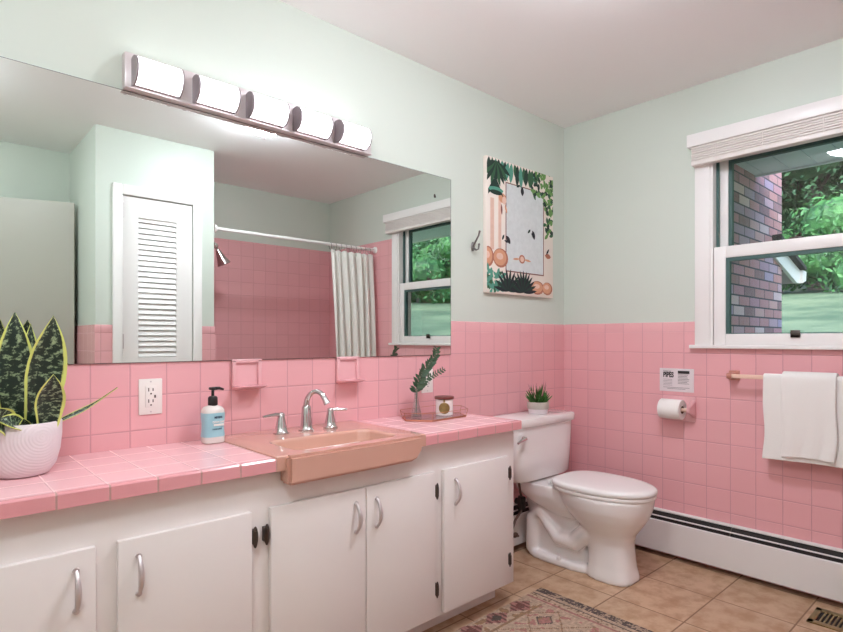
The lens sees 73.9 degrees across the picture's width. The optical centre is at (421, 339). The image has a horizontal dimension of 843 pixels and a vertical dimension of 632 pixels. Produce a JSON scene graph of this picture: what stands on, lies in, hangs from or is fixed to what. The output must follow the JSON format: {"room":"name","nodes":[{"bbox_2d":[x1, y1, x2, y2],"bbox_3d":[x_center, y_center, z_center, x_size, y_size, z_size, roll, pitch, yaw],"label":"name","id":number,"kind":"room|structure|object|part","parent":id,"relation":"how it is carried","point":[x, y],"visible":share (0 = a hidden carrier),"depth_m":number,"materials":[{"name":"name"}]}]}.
{"room":"bathroom","nodes":[
{"label":"bathroom","id":0,"kind":"room"},
{"bbox_2d":[0,0,563,501],"bbox_3d":[-0.443,-0.081,2.269,3.680,2.392,0.120,0,0,-42],"label":"wall","id":1,"kind":"structure","parent":0,"point":[419,117],"depth_m":2.25,"materials":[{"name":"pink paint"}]},
{"bbox_2d":[139,378,161,414],"bbox_3d":[-0.866,0.182,1.794,0.071,0.114,0.010,0,0,-42],"label":"wall outlet","id":2,"kind":"object","parent":1,"relation":"attached to","point":[150,390],"visible":1,"depth_m":1.79,"materials":[{"name":"white plastic"}]},
{"bbox_2d":[145,386,155,407],"bbox_3d":[-0.865,0.182,1.793,0.033,0.068,0.004,0,0,-42],"label":"receptacle","id":3,"kind":"object","parent":2,"relation":"attached to","point":[150,391],"depth_m":1.79,"materials":[{"name":"white plastic"}]},
{"bbox_2d":[0,56,450,364],"bbox_3d":[-0.716,-0.351,1.933,2.324,0.848,0.008,0,0,-42],"label":"wall mirror","id":4,"kind":"object","parent":1,"relation":"attached to","point":[150,230],"visible":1,"depth_m":1.90,"materials":[{"name":"silver glass"}]},
{"bbox_2d":[122,51,371,156],"bbox_3d":[-0.551,-0.832,2.031,0.948,0.112,0.097,0,0,-42],"label":"vanity light","id":5,"kind":"object","parent":1,"relation":"attached to","point":[141,75],"visible":1,"depth_m":1.94,"materials":[{"name":"white glass"}]},
{"bbox_3d":[-0.840,-0.827,1.776,0.129,0.083,0.018,0,0,-42],"label":"lamp shade","id":6,"kind":"part","parent":5,"relation":"part of","materials":[{"name":"white glass"}]},
{"bbox_3d":[-0.818,-0.827,1.751,0.129,0.087,0.040,0,0,-42],"label":"lamp shade","id":7,"kind":"part","parent":5,"relation":"part of","materials":[{"name":"white glass"}]},
{"bbox_3d":[-0.702,-0.827,1.901,0.129,0.083,0.018,0,0,-42],"label":"lamp shade","id":8,"kind":"part","parent":5,"relation":"part of","materials":[{"name":"white glass"}]},
{"bbox_3d":[-0.680,-0.827,1.877,0.129,0.087,0.040,0,0,-42],"label":"lamp shade","id":9,"kind":"part","parent":5,"relation":"part of","materials":[{"name":"white glass"}]},
{"bbox_3d":[-0.565,-0.827,2.027,0.129,0.083,0.018,0,0,-42],"label":"lamp shade","id":10,"kind":"part","parent":5,"relation":"part of","materials":[{"name":"white glass"}]},
{"bbox_3d":[-0.542,-0.827,2.003,0.129,0.087,0.040,0,0,-42],"label":"lamp shade","id":11,"kind":"part","parent":5,"relation":"part of","materials":[{"name":"white glass"}]},
{"bbox_3d":[-0.427,-0.827,2.153,0.129,0.083,0.018,0,0,-42],"label":"lamp shade","id":12,"kind":"part","parent":5,"relation":"part of","materials":[{"name":"white glass"}]},
{"bbox_3d":[-0.405,-0.827,2.128,0.129,0.087,0.040,0,0,-42],"label":"lamp shade","id":13,"kind":"part","parent":5,"relation":"part of","materials":[{"name":"white glass"}]},
{"bbox_3d":[-0.289,-0.827,2.279,0.129,0.083,0.018,0,0,-42],"label":"lamp shade","id":14,"kind":"part","parent":5,"relation":"part of","materials":[{"name":"white glass"}]},
{"bbox_3d":[-0.267,-0.827,2.254,0.129,0.087,0.040,0,0,-42],"label":"lamp shade","id":15,"kind":"part","parent":5,"relation":"part of","materials":[{"name":"white glass"}]},
{"bbox_2d":[231,359,266,389],"bbox_3d":[-0.611,0.124,1.994,0.117,0.110,0.058,0,0,-42],"label":"soap dish","id":16,"kind":"object","parent":1,"relation":"attached to","point":[246,373],"visible":1,"depth_m":2.01,"materials":[{"name":"pink ceramic"}]},
{"bbox_2d":[231,385,266,389],"bbox_3d":[-0.611,0.171,1.994,0.117,0.015,0.058,0,0,-42],"label":"tray","id":17,"kind":"object","parent":16,"relation":"on","point":[235,387],"depth_m":1.98,"materials":[{"name":"pink ceramic"}]},
{"bbox_2d":[336,356,364,383],"bbox_3d":[-0.288,0.124,2.290,0.117,0.110,0.058,0,0,-42],"label":"soap dish","id":18,"kind":"object","parent":1,"relation":"attached to","point":[348,367],"visible":1,"depth_m":2.30,"materials":[{"name":"pink ceramic"}]},
{"bbox_2d":[336,379,364,383],"bbox_3d":[-0.288,0.171,2.290,0.117,0.015,0.058,0,0,-42],"label":"tray","id":19,"kind":"object","parent":18,"relation":"on","point":[339,381],"depth_m":2.27,"materials":[{"name":"pink ceramic"}]},
{"bbox_2d":[421,368,432,392],"bbox_3d":[0.028,0.190,2.610,0.071,0.114,0.010,0,0,-42],"label":"wall outlet","id":20,"kind":"object","parent":1,"relation":"attached to","point":[428,388],"visible":0.49,"depth_m":2.62,"materials":[{"name":"white plastic"}]},
{"bbox_2d":[425,375,429,387],"bbox_3d":[0.029,0.190,2.609,0.033,0.068,0.004,0,0,-42],"label":"receptacle","id":21,"kind":"object","parent":20,"relation":"attached to","point":[427,386],"depth_m":2.61,"materials":[{"name":"white plastic"}]},
{"bbox_2d":[471,230,480,250],"bbox_3d":[0.275,-0.496,2.814,0.026,0.100,0.057,0,0,-42],"label":"robe hook","id":22,"kind":"object","parent":1,"relation":"attached to","point":[473,248],"visible":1,"depth_m":2.81,"materials":[{"name":"silver metal"}]},
{"bbox_2d":[483,155,552,297],"bbox_3d":[0.542,-0.595,3.078,0.587,0.704,0.025,0,0,-42],"label":"wall picture","id":23,"kind":"object","parent":1,"relation":"attached to","point":[517,200],"visible":1,"depth_m":3.03,"materials":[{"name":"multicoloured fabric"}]},
{"bbox_2d":[513,498,528,545],"bbox_3d":[0.480,1.000,2.985,0.950,0.231,0.065,0,0,-42],"label":"baseboard heater","id":24,"kind":"object","parent":1,"relation":"attached to","point":[520,526],"visible":0.08,"depth_m":2.99,"materials":[{"name":"white metal"}]},
{"bbox_2d":[279,0,842,127],"bbox_3d":[0.457,-1.337,1.283,3.680,0.120,2.790,0,0,-42],"label":"ceiling","id":25,"kind":"structure","parent":0,"point":[564,63],"depth_m":2.39,"materials":[{"name":"white paint"}]},
{"bbox_2d":[422,542,842,631],"bbox_3d":[0.457,1.165,1.283,3.680,0.100,2.790,0,0,-42],"label":"floor","id":26,"kind":"structure","parent":0,"point":[671,593],"depth_m":2.44,"materials":[{"name":"tile"}]},
{"bbox_2d":[0,431,512,631],"bbox_3d":[-0.628,0.745,1.696,2.415,0.738,0.474,0,0,-42],"label":"vanity cabinet","id":27,"kind":"object","parent":26,"relation":"on","point":[416,545],"visible":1,"depth_m":1.62,"materials":[{"name":"white paint"}]},
{"bbox_3d":[-0.906,0.746,1.176,0.393,0.530,0.018,0,0,-42],"label":"door","id":28,"kind":"part","parent":27,"relation":"part of","materials":[{"name":"white paint"}]},
{"bbox_3d":[-0.775,0.571,1.263,0.014,0.106,0.033,0,0,-42],"label":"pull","id":29,"kind":"part","parent":27,"relation":"part of","materials":[{"name":"silver metal"}]},
{"bbox_3d":[-0.678,0.571,1.352,0.014,0.106,0.033,0,0,-42],"label":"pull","id":30,"kind":"part","parent":27,"relation":"part of","materials":[{"name":"silver metal"}]},
{"bbox_3d":[-0.602,0.746,1.454,0.339,0.530,0.018,0,0,-42],"label":"door","id":31,"kind":"part","parent":27,"relation":"part of","materials":[{"name":"white paint"}]},
{"bbox_2d":[0,413,521,519],"bbox_3d":[-0.629,0.358,1.707,2.428,0.036,0.457,0,0,-42],"label":"countertop","id":32,"kind":"structure","parent":27,"relation":"on","point":[96,477],"depth_m":1.49,"materials":[{"name":"tile"}]},
{"bbox_2d":[0,313,116,478],"bbox_3d":[-0.960,0.135,1.452,0.300,0.408,0.181,0,0,-42],"label":"snake plant","id":33,"kind":"object","parent":32,"relation":"on","point":[33,373],"visible":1,"depth_m":1.40,"materials":[{"name":"green plant"}]},
{"bbox_3d":[-1.007,0.272,1.415,0.171,0.134,0.171,0,0,-42],"label":"pot","id":34,"kind":"part","parent":33,"relation":"part of","materials":[{"name":"white ceramic"}]},
{"bbox_2d":[201,387,224,443],"bbox_3d":[-0.688,0.247,1.848,0.072,0.184,0.058,0,0,-42],"label":"soap bottle","id":35,"kind":"object","parent":32,"relation":"on","point":[212,415],"visible":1,"depth_m":1.83,"materials":[{"name":"white"}]},
{"bbox_2d":[224,420,425,485],"bbox_3d":[-0.344,0.397,1.953,0.582,0.127,0.478,0,0,-42],"label":"sink","id":36,"kind":"object","parent":32,"relation":"in","point":[375,446],"visible":0.91,"depth_m":1.83,"materials":[{"name":"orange ceramic"}]},
{"bbox_2d":[262,389,346,434],"bbox_3d":[-0.411,0.257,2.037,0.342,0.152,0.113,0,0,-42],"label":"faucet","id":37,"kind":"object","parent":36,"relation":"on","point":[306,419],"visible":1,"depth_m":2.05,"materials":[{"name":"silver metal"}]},
{"bbox_3d":[-0.518,0.268,1.966,0.021,0.021,0.088,0,0,39],"label":"lever","id":38,"kind":"part","parent":37,"relation":"part of","materials":[{"name":"silver metal"}]},
{"bbox_3d":[-0.498,0.300,1.991,0.056,0.066,0.056,0,0,-42],"label":"handle","id":39,"kind":"part","parent":37,"relation":"part of","materials":[{"name":"silver metal"}]},
{"bbox_3d":[-0.395,0.257,2.048,0.122,0.152,0.058,0,0,29],"label":"spout","id":40,"kind":"part","parent":37,"relation":"part of","materials":[{"name":"silver metal"}]},
{"bbox_3d":[-0.346,0.300,2.125,0.056,0.066,0.056,0,0,-42],"label":"handle","id":41,"kind":"part","parent":37,"relation":"part of","materials":[{"name":"silver metal"}]},
{"bbox_3d":[-0.322,0.268,2.139,0.076,0.021,0.021,0,0,-30],"label":"lever","id":42,"kind":"part","parent":37,"relation":"part of","materials":[{"name":"silver metal"}]},
{"bbox_2d":[400,405,467,421],"bbox_3d":[0.056,0.322,2.460,0.374,0.036,0.211,0,0,-42],"label":"display tray","id":43,"kind":"object","parent":32,"relation":"on","point":[430,416],"visible":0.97,"depth_m":2.40,"materials":[{"name":"clear glass"}]},
{"bbox_3d":[0.056,0.335,2.460,0.343,0.003,0.186,0,0,-42],"label":"glass","id":44,"kind":"part","parent":43,"relation":"part of","materials":[{"name":"pink"}]},
{"bbox_2d":[434,395,453,415],"bbox_3d":[0.101,0.292,2.484,0.087,0.083,0.087,0,0,-42],"label":"candle jar","id":45,"kind":"object","parent":43,"relation":"on","point":[444,403],"visible":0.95,"depth_m":2.45,"materials":[{"name":"white glass"}]},
{"bbox_3d":[0.101,0.256,2.484,0.087,0.012,0.087,0,0,-42],"label":"lid","id":46,"kind":"part","parent":45,"relation":"part of","materials":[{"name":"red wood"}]},
{"bbox_3d":[-0.023,0.272,2.398,0.048,0.122,0.048,0,0,-42],"label":"bud vase","id":47,"kind":"object","parent":43,"relation":"on","visible":0},
{"bbox_2d":[410,346,445,414],"bbox_3d":[0.030,0.175,2.431,0.177,0.297,0.031,0,0,-33],"label":"leaf sprig","id":48,"kind":"object","parent":47,"relation":"in","point":[423,373],"visible":1,"depth_m":2.42,"materials":[{"name":"green plant"}]},
{"bbox_3d":[-0.311,0.746,1.720,0.336,0.530,0.018,0,0,-42],"label":"door","id":49,"kind":"part","parent":27,"relation":"part of","materials":[{"name":"white paint"}]},
{"bbox_3d":[-0.200,0.571,1.789,0.014,0.106,0.033,0,0,-42],"label":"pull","id":50,"kind":"part","parent":27,"relation":"part of","materials":[{"name":"silver metal"}]},
{"bbox_3d":[-0.139,0.571,1.845,0.014,0.106,0.033,0,0,-42],"label":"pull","id":51,"kind":"part","parent":27,"relation":"part of","materials":[{"name":"silver metal"}]},
{"bbox_3d":[-0.069,0.746,1.941,0.310,0.530,0.018,0,0,-42],"label":"door","id":52,"kind":"part","parent":27,"relation":"part of","materials":[{"name":"white paint"}]},
{"bbox_3d":[0.138,0.571,2.097,0.014,0.106,0.033,0,0,-42],"label":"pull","id":53,"kind":"part","parent":27,"relation":"part of","materials":[{"name":"silver metal"}]},
{"bbox_3d":[0.217,0.746,2.202,0.373,0.530,0.018,0,0,-42],"label":"door","id":54,"kind":"part","parent":27,"relation":"part of","materials":[{"name":"white paint"}]},
{"bbox_2d":[453,588,652,631],"bbox_3d":[0.359,1.111,1.807,1.202,0.007,0.796,0,0,-42],"label":"area rug","id":55,"kind":"object","parent":26,"relation":"on","point":[540,610],"visible":1,"depth_m":2.23,"materials":[{"name":"fabric"}]},
{"bbox_2d":[493,409,657,586],"bbox_3d":[0.770,0.754,2.766,0.542,0.722,0.757,0,0,-42],"label":"toilet","id":56,"kind":"object","parent":26,"relation":"on","point":[587,522],"visible":1,"depth_m":2.72,"materials":[{"name":"white ceramic"}]},
{"bbox_2d":[513,483,525,537],"bbox_3d":[0.493,0.870,2.905,0.093,0.313,0.053,0,0,-42],"label":"shutoff valve","id":57,"kind":"object","parent":56,"relation":"attached to","point":[520,501],"visible":0.91,"depth_m":2.90,"materials":[{"name":"brown"}]},
{"bbox_3d":[0.488,0.490,2.729,0.079,0.031,0.026,0,0,-42],"label":"flush lever","id":58,"kind":"part","parent":56,"relation":"part of","materials":[{"name":"silver metal"}]},
{"bbox_3d":[0.599,0.415,2.974,0.514,0.044,0.220,0,0,-42],"label":"tank lid","id":59,"kind":"part","parent":56,"relation":"part of","materials":[{"name":"white ceramic"}]},
{"bbox_2d":[526,383,551,414],"bbox_3d":[0.621,0.309,2.995,0.160,0.168,0.148,0,0,-42],"label":"potted succulent","id":60,"kind":"object","parent":56,"relation":"on","point":[539,404],"visible":1,"depth_m":2.96,"materials":[{"name":"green plant"}]},
{"bbox_2d":[527,401,548,409],"bbox_3d":[0.622,0.348,2.990,0.115,0.037,0.115,0,0,-42],"label":"pot","id":61,"kind":"object","parent":60,"relation":"attached to","point":[531,405],"depth_m":2.95,"materials":[{"name":"ceramic"}]},
{"bbox_2d":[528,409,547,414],"bbox_3d":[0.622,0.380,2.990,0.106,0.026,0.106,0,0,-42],"label":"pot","id":62,"kind":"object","parent":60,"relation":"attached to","point":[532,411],"depth_m":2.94,"materials":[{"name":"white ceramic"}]},
{"bbox_3d":[0.598,0.575,2.975,0.500,0.276,0.198,0,0,-42],"label":"tank","id":63,"kind":"part","parent":56,"relation":"part of","materials":[{"name":"white ceramic"}]},
{"bbox_3d":[0.876,0.713,2.670,0.356,0.017,0.466,0,0,-42],"label":"seat","id":64,"kind":"part","parent":56,"relation":"part of","materials":[{"name":"white plastic"}]},
{"bbox_3d":[0.875,0.687,2.672,0.360,0.028,0.478,0,0,-42],"label":"seat lid","id":65,"kind":"part","parent":56,"relation":"part of","materials":[{"name":"white plastic"}]},
{"bbox_2d":[806,607,842,631],"bbox_3d":[1.688,1.112,2.155,0.165,0.006,0.318,0,0,-42],"label":"floor vent","id":66,"kind":"object","parent":26,"relation":"in","point":[821,617],"visible":1,"depth_m":2.23,"materials":[{"name":"gold metal"}]},
{"bbox_2d":[564,38,842,602],"bbox_3d":[1.806,-0.081,2.438,0.130,2.392,2.676,0,0,-42],"label":"wall","id":67,"kind":"structure","parent":0,"point":[629,175],"depth_m":2.92,"materials":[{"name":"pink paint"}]},
{"bbox_2d":[656,395,695,421],"bbox_3d":[1.291,0.351,2.847,0.078,0.128,0.173,0,0,-42],"label":"toilet paper holder","id":68,"kind":"object","parent":67,"relation":"attached to","point":[690,402],"visible":0.57,"depth_m":2.83,"materials":[{"name":"pink ceramic"}]},
{"bbox_2d":[657,398,686,419],"bbox_3d":[1.266,0.350,2.835,0.099,0.099,0.107,0,0,-42],"label":"toilet paper roll","id":69,"kind":"object","parent":68,"relation":"on","point":[666,408],"visible":0.98,"depth_m":2.81,"materials":[{"name":"white paper"}]},
{"bbox_3d":[1.339,0.348,2.789,0.070,0.087,0.022,0,0,-42],"label":"arm","id":70,"kind":"part","parent":68,"relation":"part of","materials":[{"name":"pink ceramic"}]},
{"bbox_2d":[660,368,693,392],"bbox_3d":[1.310,0.207,2.882,0.003,0.119,0.173,0,0,-42],"label":"wall sign","id":71,"kind":"object","parent":67,"relation":"attached to","point":[671,379],"visible":1,"depth_m":2.88,"materials":[{"name":"white paper"}]},
{"bbox_2d":[635,507,842,601],"bbox_3d":[1.468,1.000,2.662,0.065,0.231,1.725,0,0,-42],"label":"baseboard heater","id":72,"kind":"object","parent":67,"relation":"attached to","point":[802,565],"visible":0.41,"depth_m":2.58,"materials":[{"name":"white metal"}]},
{"bbox_3d":[1.484,0.985,2.678,0.020,0.201,1.725,0,0,-42],"label":"plate","id":73,"kind":"part","parent":72,"relation":"part of","materials":[{"name":"white metal"}]},
{"bbox_2d":[726,370,762,379],"bbox_3d":[1.713,0.170,2.379,0.086,0.048,0.783,0,0,-42],"label":"towel bar","id":74,"kind":"object","parent":67,"relation":"attached to","point":[732,374],"visible":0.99,"depth_m":2.61,"materials":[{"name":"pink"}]},
{"bbox_2d":[762,373,842,467],"bbox_3d":[1.733,0.344,2.314,0.046,0.387,0.580,0,0,-42],"label":"bath towel","id":75,"kind":"object","parent":74,"relation":"hanging from","point":[773,426],"visible":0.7,"depth_m":2.47,"materials":[{"name":"white fabric"}]},
{"bbox_2d":[781,371,838,462],"bbox_3d":[1.658,0.326,2.395,0.072,0.377,0.206,0,0,-42],"label":"hand towel","id":76,"kind":"object","parent":74,"relation":"hanging from","point":[808,399],"visible":0.93,"depth_m":2.37,"materials":[{"name":"white fabric"}]},
{"bbox_2d":[689,135,842,349],"bbox_3d":[1.716,-0.445,2.536,0.190,1.040,0.913,0,0,-42],"label":"window","id":77,"kind":"structure","parent":67,"relation":"in","point":[715,249],"depth_m":2.73,"materials":[{"name":"white paint"}]},
{"bbox_3d":[1.664,-0.469,2.492,0.026,0.992,0.862,0,0,-42],"label":"casing","id":78,"kind":"part","parent":77,"relation":"part of","materials":[{"name":"white paint"}]},
{"bbox_3d":[1.708,-0.460,2.532,0.128,0.970,0.718,0,0,-42],"label":"frame","id":79,"kind":"part","parent":77,"relation":"part of","materials":[{"name":"white paint"}]},
{"bbox_3d":[1.716,-0.662,2.539,0.034,0.515,0.672,0,0,-42],"label":"sash","id":80,"kind":"part","parent":77,"relation":"part of","materials":[{"name":"white paint"}]},
{"bbox_2d":[687,95,842,167],"bbox_3d":[1.655,-0.936,2.461,0.070,0.154,0.934,0,0,-42],"label":"window blind","id":81,"kind":"object","parent":77,"relation":"attached to","point":[823,119],"visible":1,"depth_m":2.52,"materials":[{"name":"white paint"}]},
{"bbox_3d":[1.652,-0.871,2.458,0.046,0.024,0.898,0,0,-42],"label":"rail","id":82,"kind":"part","parent":81,"relation":"part of","materials":[{"name":"white paint"}]},
{"bbox_3d":[1.668,0.034,2.492,0.060,0.018,0.913,0,0,-42],"label":"sill","id":83,"kind":"part","parent":77,"relation":"part of","materials":[{"name":"white paint"}]},
{"bbox_3d":[1.675,-0.213,2.502,0.036,0.476,0.688,0,0,-42],"label":"sash","id":84,"kind":"part","parent":77,"relation":"part of","materials":[{"name":"white paint"}]},
{"bbox_2d":[736,141,842,176],"bbox_3d":[2.243,-1.208,3.031,1.314,0.155,5.624,0,0,-42],"label":"porch ceiling","id":85,"kind":"structure","parent":67,"relation":"attached to","point":[832,152],"depth_m":3.57,"materials":[{"name":"white plastic"}]},
{"label":"outside","id":86,"kind":"structure","parent":0,"visible":0},
{"bbox_2d":[782,282,842,332],"bbox_3d":[29.905,-4.640,16.356,60.000,10.682,80.000,0,0,-42],"label":"lawn","id":87,"kind":"structure","parent":86,"point":[802,310],"depth_m":11.51,"materials":[{"name":"green plant"}]},
{"bbox_2d":[782,179,800,233],"bbox_3d":[10.487,-5.648,19.970,4.158,8.817,4.841,0,0,-39],"label":"tree","id":88,"kind":"object","parent":87,"relation":"on","point":[783,210],"visible":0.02,"depth_m":18.72,"materials":[{"name":"green plant"}]},
{"bbox_2d":[782,229,817,293],"bbox_3d":[10.896,-2.241,17.063,2.562,2.549,3.131,0,0,-24],"label":"shrub","id":89,"kind":"object","parent":87,"relation":"on","point":[804,258],"visible":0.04,"depth_m":16.80,"materials":[{"name":"green plant"}]},
{"bbox_2d":[782,161,842,290],"bbox_3d":[12.811,-6.061,18.597,7.020,9.783,6.076,0,0,-18],"label":"tree","id":90,"kind":"object","parent":87,"relation":"on","point":[810,181],"visible":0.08,"depth_m":18.07,"materials":[{"name":"green plant"}]},
{"bbox_2d":[789,187,842,292],"bbox_3d":[12.080,-2.509,15.709,3.400,3.383,4.155,0,0,23],"label":"shrub","id":91,"kind":"object","parent":87,"relation":"on","point":[825,217],"visible":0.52,"depth_m":15.26,"materials":[{"name":"green plant"}]},
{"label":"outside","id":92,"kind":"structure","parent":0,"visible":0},
{"bbox_2d":[731,164,781,332],"bbox_3d":[1.961,-0.185,3.774,1.899,2.200,0.300,0,0,-42],"label":"wall","id":93,"kind":"structure","parent":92,"point":[756,284],"depth_m":3.93,"materials":[{"name":"brick"}]},
{"bbox_2d":[772,234,806,283],"bbox_3d":[2.385,0.070,4.933,0.750,1.690,1.560,0,0,-42],"label":"porch roof","id":94,"kind":"structure","parent":93,"relation":"attached to","point":[793,267],"depth_m":4.43,"materials":[{"name":"white paint"}]}
]}

